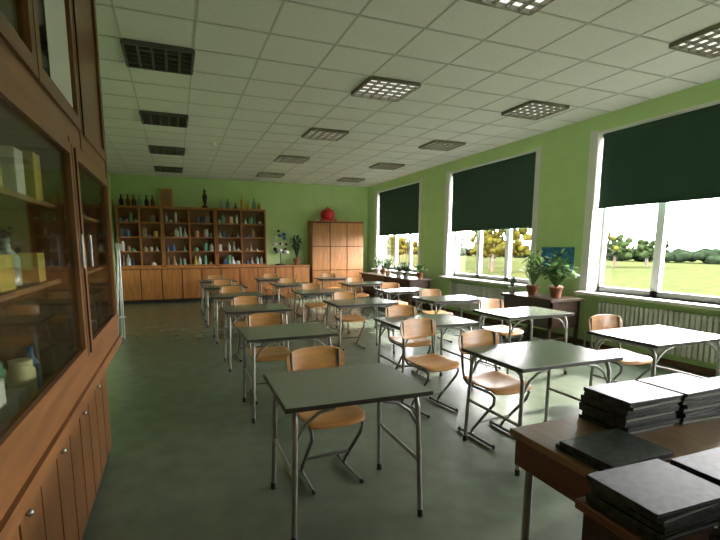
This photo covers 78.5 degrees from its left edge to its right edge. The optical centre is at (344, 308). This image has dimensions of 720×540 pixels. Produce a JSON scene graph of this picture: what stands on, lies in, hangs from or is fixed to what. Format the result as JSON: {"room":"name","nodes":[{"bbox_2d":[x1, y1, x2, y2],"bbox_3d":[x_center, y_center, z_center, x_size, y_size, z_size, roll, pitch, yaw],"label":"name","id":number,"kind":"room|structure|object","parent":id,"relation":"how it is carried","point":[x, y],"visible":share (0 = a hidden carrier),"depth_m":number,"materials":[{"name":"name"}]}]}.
{"room":"science classroom","nodes":[
{"label":"science classroom","id":0,"kind":"room"},
{"bbox_2d":[107,170,119,299],"bbox_3d":[-3.418,-0.814,4.486,0.300,3.260,14.550,-3,9,-21],"label":"wall","id":1,"kind":"structure","parent":0,"point":[109,174],"depth_m":10.95,"materials":[{"name":"green paint"}]},
{"bbox_2d":[111,174,367,297],"bbox_3d":[-2.607,-1.966,12.662,7.700,3.260,0.300,-3,9,-21],"label":"wall","id":2,"kind":"structure","parent":0,"point":[289,207],"depth_m":12.65,"materials":[{"name":"green paint"}]},
{"bbox_2d":[84,293,714,539],"bbox_3d":[0.039,0.715,6.033,7.700,0.200,15.150,-3,9,-21],"label":"floor","id":3,"kind":"structure","parent":0,"point":[188,460],"depth_m":3.11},
{"bbox_2d":[0,0,121,539],"bbox_3d":[-0.996,-0.279,0.723,0.617,3.250,4.520,-3,9,-21],"label":"display cabinet","id":4,"kind":"object","parent":3,"relation":"on","point":[55,449],"visible":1,"depth_m":1.84,"materials":[{"name":"brown wood"}]},
{"bbox_2d":[0,0,96,429],"bbox_3d":[-1.346,-0.677,1.630,0.402,2.001,2.031,-3,9,-21],"label":"glassware","id":5,"kind":"object","parent":4,"relation":"in","point":[20,170],"visible":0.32,"depth_m":1.47,"materials":[{"name":"beige"}]},
{"bbox_2d":[44,0,72,107],"bbox_3d":[-0.988,-1.089,1.347,0.001,0.560,1.240,-3,9,-21],"label":"sheet","id":6,"kind":"object","parent":4,"relation":"attached to","point":[55,17],"visible":0.88,"depth_m":1.75,"materials":[{"name":"white"}]},
{"bbox_2d":[115,243,125,338],"bbox_3d":[-3.535,-0.267,6.912,0.142,1.501,0.204,-3,9,-21],"label":"easel stand","id":7,"kind":"object","parent":3,"relation":"on","point":[117,245],"visible":0.86,"depth_m":6.87,"materials":[{"name":"grey metal"}]},
{"bbox_2d":[118,264,310,303],"bbox_3d":[-3.401,-0.707,12.109,5.020,0.920,0.446,-3,9,-21],"label":"base cabinet","id":8,"kind":"object","parent":3,"relation":"on","point":[144,284],"visible":0.58,"depth_m":11.61,"materials":[{"name":"brown wood"}]},
{"bbox_2d":[115,205,163,267],"bbox_3d":[-5.233,-1.833,11.288,1.030,1.540,0.395,-3,9,-21],"label":"open shelf unit","id":9,"kind":"object","parent":8,"relation":"on","point":[142,258],"visible":0.94,"depth_m":11.39,"materials":[{"name":"brown"}]},
{"bbox_2d":[119,194,154,205],"bbox_3d":[-5.243,-2.728,11.117,0.830,0.280,0.105,-3,9,-21],"label":"bottles","id":10,"kind":"object","parent":9,"relation":"on","point":[121,201],"visible":0.85,"depth_m":11.09,"materials":[{"name":"black glass"}]},
{"bbox_2d":[119,213,158,265],"bbox_3d":[-5.229,-1.759,11.254,0.898,1.301,0.249,-3,9,-21],"label":"glassware","id":11,"kind":"object","parent":9,"relation":"on","point":[152,217],"visible":0.97,"depth_m":11.15,"materials":[{"name":"grey"}]},
{"bbox_2d":[161,206,216,266],"bbox_3d":[-4.121,-1.892,11.708,1.310,1.540,0.395,-3,9,-21],"label":"open shelf unit","id":12,"kind":"object","parent":8,"relation":"on","point":[189,215],"visible":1,"depth_m":11.80,"materials":[{"name":"brown"}]},
{"bbox_2d":[159,188,172,206],"bbox_3d":[-4.595,-2.845,11.342,0.300,0.450,0.255,-3,9,-21],"label":"box","id":13,"kind":"object","parent":12,"relation":"on","point":[166,200],"visible":0.95,"depth_m":11.23,"materials":[{"name":"cardboard"}]},
{"bbox_2d":[164,213,213,264],"bbox_3d":[-4.112,-1.839,11.666,1.228,1.344,0.263,-3,9,-21],"label":"glassware","id":14,"kind":"object","parent":12,"relation":"on","point":[177,233],"visible":0.98,"depth_m":11.62,"materials":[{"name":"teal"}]},
{"bbox_2d":[202,189,208,207],"bbox_3d":[-3.710,-2.918,11.681,0.180,0.500,0.180,-3,9,-21],"label":"figurine","id":15,"kind":"object","parent":12,"relation":"on","point":[204,196],"visible":0.91,"depth_m":11.64,"materials":[{"name":"black ceramic"}]},
{"bbox_2d":[215,208,266,265],"bbox_3d":[-2.869,-1.959,12.181,1.330,1.540,0.395,-3,9,-21],"label":"open shelf unit","id":16,"kind":"object","parent":8,"relation":"on","point":[243,242],"visible":0.84,"depth_m":12.27,"materials":[{"name":"brown"}]},
{"bbox_2d":[218,214,262,263],"bbox_3d":[-2.878,-1.906,12.133,1.209,1.347,0.260,-3,9,-21],"label":"glassware","id":17,"kind":"object","parent":16,"relation":"on","point":[224,219],"visible":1,"depth_m":12.05,"materials":[{"name":"blue"}]},
{"bbox_2d":[272,230,288,264],"bbox_3d":[-1.820,-1.739,12.543,0.489,1.004,0.312,-3,9,-21],"label":"model","id":18,"kind":"object","parent":8,"relation":"on","point":[275,249],"visible":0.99,"depth_m":12.53},
{"bbox_2d":[289,235,303,264],"bbox_3d":[-1.382,-1.711,12.717,0.496,0.896,0.452,-3,9,-21],"label":"potted houseplant","id":19,"kind":"object","parent":8,"relation":"on","point":[295,245],"visible":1,"depth_m":12.69,"materials":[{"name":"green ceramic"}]},
{"bbox_2d":[206,275,224,310],"bbox_3d":[-2.938,-0.359,10.111,0.400,0.790,0.457,-3,9,-21],"label":"chair","id":20,"kind":"object","parent":3,"relation":"on","point":[209,276],"visible":0.51,"depth_m":10.20,"materials":[{"name":"brown wood"}]},
{"bbox_2d":[198,279,236,314],"bbox_3d":[-2.814,-0.274,9.794,0.778,0.710,0.608,-3,9,-21],"label":"school desk","id":21,"kind":"object","parent":3,"relation":"on","point":[203,282],"visible":0.69,"depth_m":9.58,"materials":[{"name":"metal"}]},
{"bbox_2d":[212,280,233,320],"bbox_3d":[-2.380,-0.159,8.689,0.400,0.790,0.457,-3,9,-21],"label":"chair","id":22,"kind":"object","parent":3,"relation":"on","point":[215,282],"visible":0.34,"depth_m":8.82,"materials":[{"name":"brown wood"}]},
{"bbox_2d":[202,284,247,326],"bbox_3d":[-2.262,-0.072,8.360,0.778,0.710,0.608,-3,9,-21],"label":"school desk","id":23,"kind":"object","parent":3,"relation":"on","point":[206,287],"visible":0.77,"depth_m":8.22,"materials":[{"name":"metal"}]},
{"bbox_2d":[219,286,245,333],"bbox_3d":[-1.824,0.044,7.246,0.400,0.790,0.457,-3,9,-21],"label":"chair","id":24,"kind":"object","parent":3,"relation":"on","point":[227,289],"visible":0.3,"depth_m":7.38,"materials":[{"name":"brown wood"}]},
{"bbox_2d":[210,292,265,343],"bbox_3d":[-1.681,0.128,6.936,0.778,0.710,0.608,-3,9,-21],"label":"school desk","id":25,"kind":"object","parent":3,"relation":"on","point":[218,296],"visible":0.77,"depth_m":6.71,"materials":[{"name":"laminate"}]},
{"bbox_2d":[231,296,262,361],"bbox_3d":[-1.246,0.253,5.769,0.400,0.790,0.457,-3,9,-22],"label":"chair","id":26,"kind":"object","parent":3,"relation":"on","point":[241,300],"visible":0.49,"depth_m":5.86,"materials":[{"name":"brown wood"}]},
{"bbox_2d":[220,303,291,371],"bbox_3d":[-1.102,0.337,5.460,0.778,0.710,0.608,-3,9,-21],"label":"school desk","id":27,"kind":"object","parent":3,"relation":"on","point":[242,310],"visible":0.86,"depth_m":5.30,"materials":[{"name":"laminate"}]},
{"bbox_2d":[245,313,290,403],"bbox_3d":[-0.730,0.464,4.268,0.400,0.790,0.457,-3,8,-18],"label":"chair","id":28,"kind":"object","parent":3,"relation":"on","point":[276,353],"visible":0.64,"depth_m":4.35,"materials":[{"name":"brown wood"}]},
{"bbox_2d":[262,274,281,303],"bbox_3d":[-1.743,-0.435,10.647,0.400,0.790,0.457,-3,9,-21],"label":"chair","id":29,"kind":"object","parent":3,"relation":"on","point":[264,275],"visible":0.48,"depth_m":10.70,"materials":[{"name":"brown wood"}]},
{"bbox_2d":[254,277,294,305],"bbox_3d":[-1.626,-0.352,10.349,0.868,0.710,0.618,-3,9,-21],"label":"school desk","id":30,"kind":"object","parent":3,"relation":"on","point":[261,280],"visible":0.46,"depth_m":10.18,"materials":[{"name":"laminate"}]},
{"bbox_2d":[237,322,338,422],"bbox_3d":[-0.522,0.545,3.983,0.778,0.710,0.608,-3,9,-21],"label":"school desk","id":31,"kind":"object","parent":3,"relation":"on","point":[313,331],"visible":0.8,"depth_m":3.81,"materials":[{"name":"laminate"}]},
{"bbox_2d":[279,278,300,316],"bbox_3d":[-1.137,-0.233,9.212,0.400,0.790,0.457,-3,9,-21],"label":"chair","id":32,"kind":"object","parent":3,"relation":"on","point":[282,280],"visible":0.63,"depth_m":9.29,"materials":[{"name":"brown wood"}]},
{"bbox_2d":[270,282,317,319],"bbox_3d":[-1.009,-0.146,8.886,0.868,0.710,0.618,-3,9,-21],"label":"school desk","id":33,"kind":"object","parent":3,"relation":"on","point":[294,284],"visible":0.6,"depth_m":8.78,"materials":[{"name":"metal"}]},
{"bbox_2d":[300,283,326,323],"bbox_3d":[-0.538,-0.033,7.795,0.400,0.790,0.457,-3,9,-21],"label":"chair","id":34,"kind":"object","parent":3,"relation":"on","point":[320,304],"visible":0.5,"depth_m":7.85,"materials":[{"name":"brown wood"}]},
{"bbox_2d":[291,288,348,333],"bbox_3d":[-0.401,0.053,7.473,0.868,0.710,0.618,-3,9,-21],"label":"school desk","id":35,"kind":"object","parent":3,"relation":"on","point":[309,292],"visible":0.73,"depth_m":7.31,"materials":[{"name":"laminate"}]},
{"bbox_2d":[286,346,364,494],"bbox_3d":[-0.117,0.673,2.782,0.400,0.790,0.457,-4,9,-23],"label":"chair","id":36,"kind":"object","parent":3,"relation":"on","point":[315,357],"visible":0.74,"depth_m":2.79,"materials":[{"name":"brown wood"}]},
{"bbox_2d":[321,273,340,303],"bbox_3d":[-0.328,-0.465,10.863,0.400,0.790,0.457,-3,9,-21],"label":"chair","id":37,"kind":"object","parent":3,"relation":"on","point":[323,274],"visible":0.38,"depth_m":10.97,"materials":[{"name":"brown wood"}]},
{"bbox_2d":[314,277,355,309],"bbox_3d":[-0.211,-0.383,10.565,0.908,0.710,0.618,-3,9,-21],"label":"school desk","id":38,"kind":"object","parent":3,"relation":"on","point":[323,279],"visible":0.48,"depth_m":10.28,"materials":[{"name":"metal"}]},
{"bbox_2d":[308,221,363,295],"bbox_3d":[-0.249,-1.499,13.200,1.620,2.185,0.466,-3,9,-21],"label":"tall cabinet","id":39,"kind":"object","parent":3,"relation":"on","point":[336,247],"visible":0.77,"depth_m":12.96,"materials":[{"name":"brown"}]},
{"bbox_2d":[319,207,336,220],"bbox_3d":[-0.493,-2.781,12.959,0.440,0.418,0.356,-3,9,-21],"label":"bag","id":40,"kind":"object","parent":39,"relation":"on","point":[328,214],"visible":0.94,"depth_m":12.83,"materials":[{"name":"red plastic"}]},
{"bbox_2d":[263,362,432,539],"bbox_3d":[-0.008,0.756,2.481,0.778,0.710,0.608,-3,9,-20],"label":"school desk","id":41,"kind":"object","parent":3,"relation":"on","point":[328,389],"visible":1,"depth_m":2.35,"materials":[{"name":"laminate"}]},
{"bbox_2d":[332,291,365,350],"bbox_3d":[0.065,0.168,6.370,0.400,0.790,0.457,-3,9,-21],"label":"chair","id":42,"kind":"object","parent":3,"relation":"on","point":[355,317],"visible":0.81,"depth_m":6.42,"materials":[{"name":"brown wood"}]},
{"bbox_2d":[346,277,368,314],"bbox_3d":[0.282,-0.262,9.419,0.400,0.790,0.457,-3,9,-21],"label":"chair","id":43,"kind":"object","parent":3,"relation":"on","point":[350,279],"visible":0.59,"depth_m":9.52,"materials":[{"name":"brown wood"}]},
{"bbox_2d":[322,298,398,353],"bbox_3d":[0.208,0.252,6.060,0.868,0.710,0.618,-3,9,-21],"label":"school desk","id":44,"kind":"object","parent":3,"relation":"on","point":[359,302],"visible":0.92,"depth_m":5.88,"materials":[{"name":"laminate"}]},
{"bbox_2d":[338,281,387,313],"bbox_3d":[0.406,-0.177,9.102,0.908,0.710,0.618,-3,9,-21],"label":"school desk","id":45,"kind":"object","parent":3,"relation":"on","point":[367,283],"visible":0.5,"depth_m":8.89,"materials":[{"name":"laminate"}]},
{"bbox_2d":[380,282,407,328],"bbox_3d":[0.905,-0.065,8.023,0.400,0.790,0.457,-3,9,-21],"label":"chair","id":46,"kind":"object","parent":3,"relation":"on","point":[387,284],"visible":0.39,"depth_m":8.14,"materials":[{"name":"brown wood"}]},
{"bbox_2d":[359,272,431,310],"bbox_3d":[1.191,-0.467,11.093,0.600,0.730,2.800,-3,9,-21],"label":"side table","id":47,"kind":"object","parent":3,"relation":"on","point":[411,281],"visible":0.5,"depth_m":10.25,"materials":[{"name":"brown wood"}]},
{"bbox_2d":[370,254,380,272],"bbox_3d":[0.899,-1.216,11.953,0.445,0.508,0.406,0,8,3],"label":"potted houseplant","id":48,"kind":"object","parent":47,"relation":"on","point":[377,269],"visible":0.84,"depth_m":11.92,"materials":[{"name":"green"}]},
{"bbox_2d":[380,257,395,274],"bbox_3d":[1.071,-1.056,11.040,0.430,0.447,0.385,7,10,39],"label":"potted houseplant","id":49,"kind":"object","parent":47,"relation":"on","point":[386,260],"visible":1,"depth_m":10.99,"materials":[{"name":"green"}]},
{"bbox_2d":[391,265,402,276],"bbox_3d":[1.345,-0.910,10.652,0.420,0.266,0.384,4,9,26],"label":"potted houseplant","id":50,"kind":"object","parent":47,"relation":"on","point":[398,272],"visible":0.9,"depth_m":10.60,"materials":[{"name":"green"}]},
{"bbox_2d":[397,262,413,277],"bbox_3d":[1.432,-0.917,10.274,0.475,0.385,0.447,-3,9,-21],"label":"potted houseplant","id":51,"kind":"object","parent":47,"relation":"on","point":[405,274],"visible":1,"depth_m":10.23,"materials":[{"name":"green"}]},
{"bbox_2d":[411,265,427,278],"bbox_3d":[1.713,-0.830,9.939,0.468,0.307,0.468,-3,9,-21],"label":"potted houseplant","id":52,"kind":"object","parent":47,"relation":"on","point":[420,269],"visible":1,"depth_m":9.89,"materials":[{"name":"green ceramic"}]},
{"bbox_2d":[373,287,431,331],"bbox_3d":[1.033,0.021,7.697,0.908,0.710,0.618,-3,9,-21],"label":"school desk","id":53,"kind":"object","parent":3,"relation":"on","point":[411,290],"visible":0.66,"depth_m":7.55,"materials":[{"name":"laminate"}]},
{"bbox_2d":[385,305,431,380],"bbox_3d":[0.703,0.382,4.852,0.400,0.790,0.457,-3,9,-21],"label":"chair","id":54,"kind":"object","parent":3,"relation":"on","point":[396,310],"visible":0.68,"depth_m":4.91,"materials":[{"name":"brown wood"}]},
{"bbox_2d":[373,313,478,400],"bbox_3d":[0.818,0.467,4.531,0.868,0.710,0.618,-3,9,-21],"label":"school desk","id":55,"kind":"object","parent":3,"relation":"on","point":[443,320],"visible":0.64,"depth_m":4.49,"materials":[{"name":"laminate"}]},
{"bbox_2d":[400,318,460,417],"bbox_3d":[0.761,0.510,3.941,0.400,0.790,0.457,-4,9,-27],"label":"chair","id":56,"kind":"object","parent":3,"relation":"on","point":[413,328],"visible":0.96,"depth_m":3.99,"materials":[{"name":"brown wood"}]},
{"bbox_2d":[419,289,453,342],"bbox_3d":[1.409,0.111,6.771,0.400,0.790,0.457,-3,9,-21],"label":"chair","id":57,"kind":"object","parent":3,"relation":"on","point":[425,292],"visible":0.57,"depth_m":6.87,"materials":[{"name":"brown wood"}]},
{"bbox_2d":[412,295,486,348],"bbox_3d":[1.533,0.196,6.455,0.908,0.710,0.618,-3,9,-21],"label":"school desk","id":58,"kind":"object","parent":3,"relation":"on","point":[444,299],"visible":0.62,"depth_m":6.31,"materials":[{"name":"laminate"}]},
{"bbox_2d":[444,282,508,310],"bbox_3d":[2.632,-0.121,8.812,0.109,0.680,2.122,-3,9,-21],"label":"radiator","id":59,"kind":"object","parent":3,"relation":"on","point":[455,288],"visible":0.58,"depth_m":8.81,"materials":[{"name":"white"}]},
{"bbox_2d":[458,329,531,449],"bbox_3d":[1.136,0.592,3.362,0.400,0.790,0.457,-4,9,-24],"label":"chair","id":60,"kind":"object","parent":3,"relation":"on","point":[497,382],"visible":0.81,"depth_m":3.40,"materials":[{"name":"brown wood"}]},
{"bbox_2d":[478,299,523,368],"bbox_3d":[1.921,0.299,5.439,0.400,0.790,0.457,-3,9,-23],"label":"chair","id":61,"kind":"object","parent":3,"relation":"on","point":[501,329],"visible":0.69,"depth_m":5.50,"materials":[{"name":"brown wood"}]},
{"bbox_2d":[473,306,574,374],"bbox_3d":[2.050,0.385,5.113,0.908,0.710,0.618,-3,9,-21],"label":"school desk","id":62,"kind":"object","parent":3,"relation":"on","point":[531,312],"visible":0.84,"depth_m":4.98,"materials":[{"name":"laminate"}]},
{"bbox_2d":[461,339,623,475],"bbox_3d":[1.377,0.660,3.163,0.868,0.710,0.618,-3,9,-21],"label":"school desk","id":63,"kind":"object","parent":3,"relation":"on","point":[543,356],"visible":0.92,"depth_m":3.02,"materials":[{"name":"laminate"}]},
{"bbox_2d":[501,292,584,344],"bbox_3d":[2.954,0.159,6.683,0.620,0.720,1.020,-3,9,-21],"label":"side table","id":64,"kind":"object","parent":3,"relation":"on","point":[517,299],"visible":0.63,"depth_m":6.34,"materials":[{"name":"brown wood"}]},
{"bbox_2d":[507,276,519,292],"bbox_3d":[2.619,-0.374,6.921,0.224,0.264,0.210,2,8,12],"label":"potted houseplant","id":65,"kind":"object","parent":64,"relation":"on","point":[512,289],"visible":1,"depth_m":6.88,"materials":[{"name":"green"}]},
{"bbox_2d":[519,250,550,294],"bbox_3d":[2.863,-0.544,6.624,0.520,0.686,0.532,-3,9,-21],"label":"potted houseplant","id":66,"kind":"object","parent":64,"relation":"on","point":[532,289],"visible":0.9,"depth_m":6.59,"materials":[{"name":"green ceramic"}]},
{"bbox_2d":[534,262,579,297],"bbox_3d":[3.028,-0.405,6.291,0.613,0.502,0.673,4,9,25],"label":"potted houseplant","id":67,"kind":"object","parent":64,"relation":"on","point":[553,271],"visible":1,"depth_m":6.24,"materials":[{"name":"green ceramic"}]},
{"bbox_2d":[546,248,571,286],"bbox_3d":[3.141,-0.545,6.539,0.432,0.710,0.457,-3,9,-21],"label":"potted houseplant","id":68,"kind":"object","parent":64,"relation":"on","point":[556,259],"visible":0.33,"depth_m":6.48,"materials":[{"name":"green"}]},
{"bbox_2d":[510,416,719,539],"bbox_3d":[1.459,0.835,1.923,1.500,0.710,0.440,-3,9,-21],"label":"desk","id":69,"kind":"object","parent":3,"relation":"on","point":[536,453],"visible":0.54,"depth_m":1.72,"materials":[{"name":"brown wood"}]},
{"bbox_2d":[555,428,674,470],"bbox_3d":[0.965,0.507,1.577,0.310,0.034,0.232,-3,9,-21],"label":"folders","id":70,"kind":"object","parent":69,"relation":"on","point":[612,448],"visible":0.78,"depth_m":1.55,"materials":[{"name":"grey"}]},
{"bbox_2d":[579,380,682,434],"bbox_3d":[1.210,0.414,1.870,0.320,0.136,0.233,-3,9,-21],"label":"folders","id":71,"kind":"object","parent":69,"relation":"on","point":[634,407],"visible":0.97,"depth_m":1.80,"materials":[{"name":"grey"}]},
{"bbox_2d":[636,373,719,424],"bbox_3d":[1.521,0.399,1.981,0.322,0.136,0.237,-3,9,-21],"label":"folders","id":72,"kind":"object","parent":69,"relation":"on","point":[700,402],"visible":0.59,"depth_m":1.89,"materials":[{"name":"grey"}]},
{"bbox_2d":[588,314,651,382],"bbox_3d":[2.581,0.480,4.151,0.400,0.790,0.457,-2,8,-15],"label":"chair","id":73,"kind":"object","parent":3,"relation":"on","point":[603,321],"visible":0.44,"depth_m":4.23,"materials":[{"name":"brown wood"}]},
{"bbox_2d":[575,496,712,539],"bbox_3d":[1.427,0.931,1.311,1.300,0.690,0.665,-3,9,-21],"label":"desk","id":74,"kind":"object","parent":3,"relation":"on","point":[597,525],"visible":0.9,"depth_m":1.27,"materials":[{"name":"brown wood"}]},
{"bbox_2d":[586,458,719,539],"bbox_3d":[0.907,0.545,1.272,0.319,0.084,0.234,-3,9,-21],"label":"folders","id":75,"kind":"object","parent":74,"relation":"on","point":[656,499],"visible":1,"depth_m":1.21,"materials":[{"name":"grey"}]},
{"bbox_2d":[670,447,719,485],"bbox_3d":[1.222,0.531,1.365,0.309,0.084,0.228,-3,9,-21],"label":"folders","id":76,"kind":"object","parent":74,"relation":"on","point":[705,465],"visible":0.36,"depth_m":1.38,"materials":[{"name":"grey"}]},
{"bbox_2d":[709,515,719,539],"bbox_3d":[1.094,0.568,1.044,0.313,0.102,0.232,-3,9,-21],"label":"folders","id":77,"kind":"object","parent":74,"relation":"on","point":[715,535],"visible":1,"depth_m":1.09,"materials":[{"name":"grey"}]},
{"bbox_2d":[584,302,719,363],"bbox_3d":[3.931,0.354,5.440,0.109,0.680,2.172,-3,9,-21],"label":"radiator","id":78,"kind":"object","parent":3,"relation":"on","point":[632,316],"visible":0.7,"depth_m":5.26,"materials":[{"name":"white"}]},
{"bbox_2d":[587,325,719,385],"bbox_3d":[2.678,0.568,3.814,0.908,0.710,0.618,-3,9,-21],"label":"school desk","id":79,"kind":"object","parent":3,"relation":"on","point":[651,337],"visible":0.72,"depth_m":3.69,"materials":[{"name":"laminate"}]},
{"bbox_2d":[95,0,719,186],"bbox_3d":[0.039,-2.711,5.551,7.700,0.200,15.150,-3,9,-21],"label":"ceiling","id":80,"kind":"structure","parent":0,"point":[535,31],"depth_m":4.70,"materials":[{"name":"tile"}]},
{"bbox_2d":[120,38,194,74],"bbox_3d":[-1.775,-2.400,4.220,0.624,0.040,0.574,-3,9,-21],"label":"louvres","id":81,"kind":"object","parent":80,"relation":"in","point":[138,54],"depth_m":4.17,"materials":[{"name":"metal"}]},
{"bbox_2d":[139,110,187,127],"bbox_3d":[-2.559,-2.687,6.256,0.624,0.040,0.574,-3,9,-21],"label":"louvres","id":82,"kind":"object","parent":80,"relation":"in","point":[147,117],"depth_m":6.20,"materials":[{"name":"metal"}]},
{"bbox_2d":[148,145,184,155],"bbox_3d":[-3.343,-2.974,8.291,0.624,0.040,0.574,-3,9,-21],"label":"louvres","id":83,"kind":"object","parent":80,"relation":"in","point":[166,150],"depth_m":8.22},
{"bbox_2d":[154,166,182,172],"bbox_3d":[-4.127,-3.261,10.327,0.624,0.040,0.574,-3,9,-21],"label":"louvres","id":84,"kind":"object","parent":80,"relation":"in","point":[156,168],"depth_m":10.25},
{"bbox_2d":[256,172,284,177],"bbox_3d":[-1.884,-3.380,11.173,0.624,0.040,0.574,-3,9,-21],"label":"louvres","id":85,"kind":"object","parent":80,"relation":"in","point":[261,174],"depth_m":11.09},
{"bbox_2d":[274,155,309,163],"bbox_3d":[-1.100,-3.093,9.138,0.624,0.040,0.574,-3,9,-21],"label":"louvres","id":86,"kind":"object","parent":80,"relation":"in","point":[281,158],"depth_m":9.07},
{"bbox_2d":[302,127,348,140],"bbox_3d":[-0.317,-2.807,7.102,0.624,0.040,0.574,-3,9,-21],"label":"louvres","id":87,"kind":"object","parent":80,"relation":"in","point":[315,133],"depth_m":7.04,"materials":[{"name":"metal"}]},
{"bbox_2d":[337,177,364,182],"bbox_3d":[0.171,-3.490,11.950,0.624,0.040,0.574,-3,9,-21],"label":"louvres","id":88,"kind":"object","parent":80,"relation":"attached to","point":[345,179],"depth_m":11.88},
{"bbox_2d":[351,76,420,101],"bbox_3d":[0.467,-2.520,5.067,0.624,0.040,0.574,-3,9,-21],"label":"louvres","id":89,"kind":"object","parent":80,"relation":"attached to","point":[374,87],"depth_m":5.02,"materials":[{"name":"metal"}]},
{"bbox_2d":[369,162,404,169],"bbox_3d":[0.955,-3.203,9.914,0.624,0.040,0.574,-3,9,-21],"label":"louvres","id":90,"kind":"object","parent":80,"relation":"attached to","point":[386,166],"depth_m":9.84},
{"bbox_2d":[95,0,719,185],"bbox_3d":[0.016,-2.607,5.556,7.050,0.007,14.550,-3,9,-21],"label":"grid","id":91,"kind":"object","parent":80,"relation":"attached to","point":[112,6],"visible":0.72,"depth_m":4.90,"materials":[{"name":"silver metal"}]},
{"bbox_2d":[418,139,465,150],"bbox_3d":[1.739,-2.916,7.879,0.624,0.040,0.574,-3,9,-21],"label":"louvres","id":92,"kind":"object","parent":80,"relation":"attached to","point":[440,145],"depth_m":7.81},
{"bbox_2d":[464,0,553,15],"bbox_3d":[1.251,-2.233,3.032,0.624,0.040,0.574,-3,9,-21],"label":"louvres","id":93,"kind":"object","parent":80,"relation":"attached to","point":[526,7],"depth_m":3.27,"materials":[{"name":"metal"}]},
{"bbox_2d":[501,100,569,119],"bbox_3d":[2.523,-2.629,5.843,0.624,0.040,0.574,-3,9,-21],"label":"louvres","id":94,"kind":"object","parent":80,"relation":"attached to","point":[532,109],"depth_m":5.80,"materials":[{"name":"metal"}]},
{"bbox_2d":[669,23,719,58],"bbox_3d":[3.307,-2.342,3.808,0.624,0.040,0.574,-3,9,-21],"label":"louvres","id":95,"kind":"object","parent":80,"relation":"attached to","point":[705,42],"depth_m":3.91,"materials":[{"name":"metal"}]},
{"bbox_2d":[367,79,719,369],"bbox_3d":[3.473,-1.181,7.089,0.350,3.260,14.550,-3,9,-21],"label":"wall","id":96,"kind":"structure","parent":0,"point":[565,150],"depth_m":6.84,"materials":[{"name":"green paint"}]},
{"bbox_2d":[370,268,416,274],"bbox_3d":[1.422,-1.033,12.129,0.380,0.040,2.600,-3,9,-21],"label":"trim","id":97,"kind":"structure","parent":96,"relation":"attached to","point":[392,270],"depth_m":11.76,"materials":[{"name":"white paint"}]},
{"bbox_2d":[374,178,421,272],"bbox_3d":[1.525,-2.168,12.020,0.312,2.300,2.680,-3,9,-21],"label":"window","id":98,"kind":"structure","parent":96,"relation":"in","point":[379,241],"depth_m":12.49,"materials":[{"name":"white paint"}]},
{"bbox_2d":[378,183,418,235],"bbox_3d":[1.463,-2.510,11.937,0.072,1.480,2.400,-3,9,-21],"label":"roller blind","id":99,"kind":"object","parent":98,"relation":"attached to","point":[398,214],"visible":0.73,"depth_m":11.84,"materials":[{"name":"fabric"}]},
{"bbox_2d":[438,276,527,287],"bbox_3d":[2.746,-0.548,8.692,0.380,0.040,2.630,-3,9,-21],"label":"windowsill","id":100,"kind":"structure","parent":96,"relation":"attached to","point":[506,283],"depth_m":8.49,"materials":[{"name":"white paint"}]},
{"bbox_2d":[443,145,541,284],"bbox_3d":[2.849,-1.684,8.582,0.312,2.300,2.710,-3,9,-21],"label":"window","id":101,"kind":"structure","parent":96,"relation":"in","point":[451,239],"depth_m":9.02,"materials":[{"name":"white paint"}]},
{"bbox_2d":[450,152,535,231],"bbox_3d":[2.787,-2.026,8.500,0.072,1.480,2.430,-3,9,-21],"label":"roller blind","id":102,"kind":"object","parent":101,"relation":"attached to","point":[497,195],"visible":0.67,"depth_m":8.29,"materials":[{"name":"fabric"}]},
{"bbox_2d":[367,291,715,376],"bbox_3d":[3.302,0.408,7.247,0.015,0.070,14.550,-3,9,-21],"label":"baseboard","id":103,"kind":"structure","parent":96,"relation":"attached to","point":[682,365],"depth_m":6.21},
{"bbox_2d":[540,247,574,271],"bbox_3d":[3.352,-0.778,6.953,0.009,0.380,0.640,-3,9,-21],"label":"poster","id":104,"kind":"object","parent":96,"relation":"attached to","point":[546,252],"visible":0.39,"depth_m":6.89,"materials":[{"name":"paper"}]},
{"bbox_2d":[574,291,719,310],"bbox_3d":[4.045,-0.073,5.320,0.380,0.040,2.680,-3,9,-21],"label":"windowsill","id":105,"kind":"structure","parent":96,"relation":"attached to","point":[710,306],"depth_m":5.46,"materials":[{"name":"white paint"}]},
{"bbox_2d":[579,99,719,302],"bbox_3d":[4.148,-1.209,5.210,0.312,2.300,2.760,-3,9,-21],"label":"window","id":106,"kind":"structure","parent":96,"relation":"in","point":[594,244],"depth_m":6.27,"materials":[{"name":"white paint"}]},
{"bbox_2d":[596,104,719,221],"bbox_3d":[4.086,-1.659,5.112,0.072,1.260,2.480,-3,9,-21],"label":"roller blind","id":107,"kind":"object","parent":106,"relation":"attached to","point":[676,158],"visible":1,"depth_m":5.43,"materials":[{"name":"fabric"}]},
{"label":"outside","id":108,"kind":"structure","parent":0,"visible":0},
{"bbox_2d":[387,254,719,296],"bbox_3d":[57.531,-5.413,53.821,133.970,0.200,180.000,-3,9,-21],"label":"lawn","id":109,"kind":"structure","parent":108,"point":[697,277],"depth_m":35.03,"materials":[{"name":"green plant"}]},
{"bbox_2d":[387,228,618,272],"bbox_3d":[9.204,-8.150,54.784,15.458,4.952,45.193,-3,8,-19],"label":"trees","id":110,"kind":"object","parent":109,"relation":"on","point":[493,247],"visible":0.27,"depth_m":35.02,"materials":[{"name":"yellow plant"}]},
{"bbox_2d":[405,232,669,266],"bbox_3d":[19.540,-8.227,60.339,11.742,3.554,42.997,-3,9,-21],"label":"trees","id":111,"kind":"object","parent":109,"relation":"on","point":[645,249],"visible":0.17,"depth_m":43.26,"materials":[{"name":"green plant"}]},
{"bbox_2d":[405,247,719,263],"bbox_3d":[41.873,-7.051,58.279,5.304,2.280,142.619,-3,9,-21],"label":"hedge","id":112,"kind":"object","parent":109,"relation":"on","point":[706,255],"visible":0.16,"depth_m":54.45,"materials":[{"name":"green plant"}]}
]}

